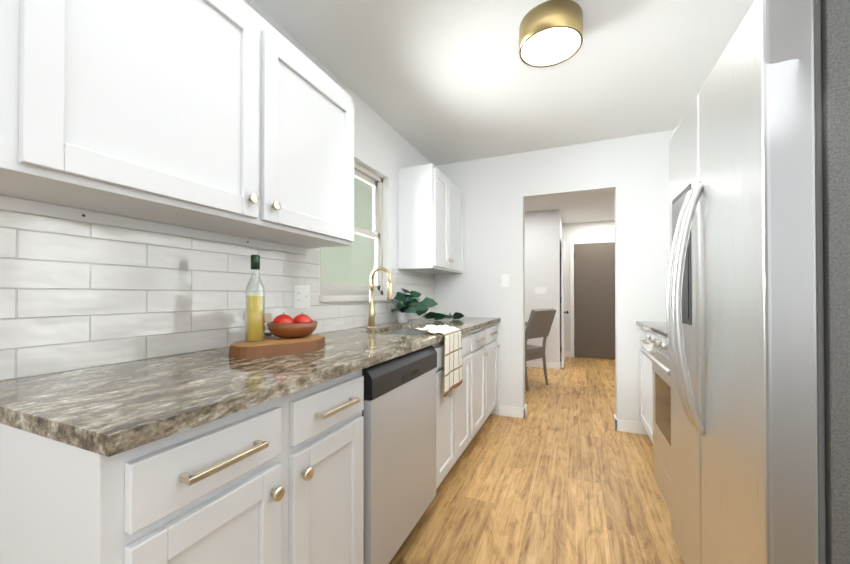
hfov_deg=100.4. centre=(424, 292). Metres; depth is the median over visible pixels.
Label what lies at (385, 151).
wall
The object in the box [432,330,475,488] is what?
base cabinet
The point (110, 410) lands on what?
countertop
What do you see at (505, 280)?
light switch
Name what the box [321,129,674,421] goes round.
wall
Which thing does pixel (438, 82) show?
ceiling
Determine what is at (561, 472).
floor
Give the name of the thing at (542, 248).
wall
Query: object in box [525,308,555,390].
dining chair
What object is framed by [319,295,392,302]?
window sill
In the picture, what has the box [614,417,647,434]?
baseboard
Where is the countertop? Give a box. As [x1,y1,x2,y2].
[0,317,500,456]
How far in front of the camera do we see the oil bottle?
1.31 m
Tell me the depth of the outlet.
1.83 m
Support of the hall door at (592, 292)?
in the wall at (596, 230)
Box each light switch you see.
[501,274,508,286]
[535,287,545,294]
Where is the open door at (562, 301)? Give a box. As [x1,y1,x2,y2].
[560,236,568,367]
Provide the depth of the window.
2.58 m
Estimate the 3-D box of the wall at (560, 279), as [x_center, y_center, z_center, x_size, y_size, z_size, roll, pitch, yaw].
[2.266,-0.044,6.055,0.120,2.440,1.100,0,-1,23]
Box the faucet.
[366,267,391,328]
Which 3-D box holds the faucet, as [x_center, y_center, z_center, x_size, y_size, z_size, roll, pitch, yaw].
[-0.285,0.034,2.257,0.182,0.392,0.080,0,-1,23]
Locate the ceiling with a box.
[253,0,753,223]
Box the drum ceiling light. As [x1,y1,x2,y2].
[519,0,582,67]
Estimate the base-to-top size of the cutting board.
0.039 m
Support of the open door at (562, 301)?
in the wall at (560, 279)
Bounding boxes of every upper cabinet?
[0,0,353,254]
[398,163,463,273]
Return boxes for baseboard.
[499,404,526,414]
[526,361,560,368]
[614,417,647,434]
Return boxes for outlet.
[293,285,309,307]
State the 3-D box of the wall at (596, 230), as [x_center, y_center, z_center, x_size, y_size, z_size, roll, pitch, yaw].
[3.181,-0.042,6.329,1.590,2.440,0.120,0,-1,23]
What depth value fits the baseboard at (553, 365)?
5.49 m
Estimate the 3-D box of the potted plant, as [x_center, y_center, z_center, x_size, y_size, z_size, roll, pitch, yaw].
[0.018,0.102,2.814,0.404,0.265,0.731,0,-1,23]
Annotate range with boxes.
[641,327,670,513]
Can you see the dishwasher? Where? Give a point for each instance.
(399, 412)
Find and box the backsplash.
[0,210,434,380]
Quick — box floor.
[389,357,683,563]
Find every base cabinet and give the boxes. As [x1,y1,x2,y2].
[0,369,363,563]
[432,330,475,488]
[476,326,487,432]
[488,323,499,416]
[636,321,666,442]
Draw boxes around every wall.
[243,0,430,294]
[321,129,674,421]
[525,209,559,362]
[560,214,561,360]
[562,220,614,359]
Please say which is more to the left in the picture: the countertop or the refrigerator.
the countertop
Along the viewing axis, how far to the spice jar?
1.55 m
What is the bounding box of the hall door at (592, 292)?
[570,239,614,358]
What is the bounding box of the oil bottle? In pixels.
[245,255,264,341]
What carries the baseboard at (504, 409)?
attached to the wall at (632, 172)
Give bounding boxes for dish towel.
[414,324,462,396]
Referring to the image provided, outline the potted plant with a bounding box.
[391,288,463,322]
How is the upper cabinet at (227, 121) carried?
attached to the wall at (385, 151)
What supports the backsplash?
attached to the wall at (385, 151)
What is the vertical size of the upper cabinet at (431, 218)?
0.815 m
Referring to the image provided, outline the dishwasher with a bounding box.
[362,345,436,563]
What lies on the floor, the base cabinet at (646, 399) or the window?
the base cabinet at (646, 399)
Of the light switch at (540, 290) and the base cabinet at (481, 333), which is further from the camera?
the light switch at (540, 290)
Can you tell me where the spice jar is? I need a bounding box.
[265,313,273,336]
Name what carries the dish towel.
on the countertop
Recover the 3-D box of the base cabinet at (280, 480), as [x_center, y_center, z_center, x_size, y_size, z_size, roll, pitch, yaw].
[-0.644,0.694,1.012,0.650,0.880,0.744,0,-1,23]
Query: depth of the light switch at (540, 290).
5.52 m
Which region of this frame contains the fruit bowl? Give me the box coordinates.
[267,312,317,337]
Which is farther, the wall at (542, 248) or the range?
the wall at (542, 248)
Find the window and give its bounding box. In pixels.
[320,162,382,294]
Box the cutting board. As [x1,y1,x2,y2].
[229,335,325,358]
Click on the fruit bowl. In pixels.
(283, 325)
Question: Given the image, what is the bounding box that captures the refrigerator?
[666,0,849,563]
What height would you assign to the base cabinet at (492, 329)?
0.880 m
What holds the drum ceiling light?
attached to the ceiling

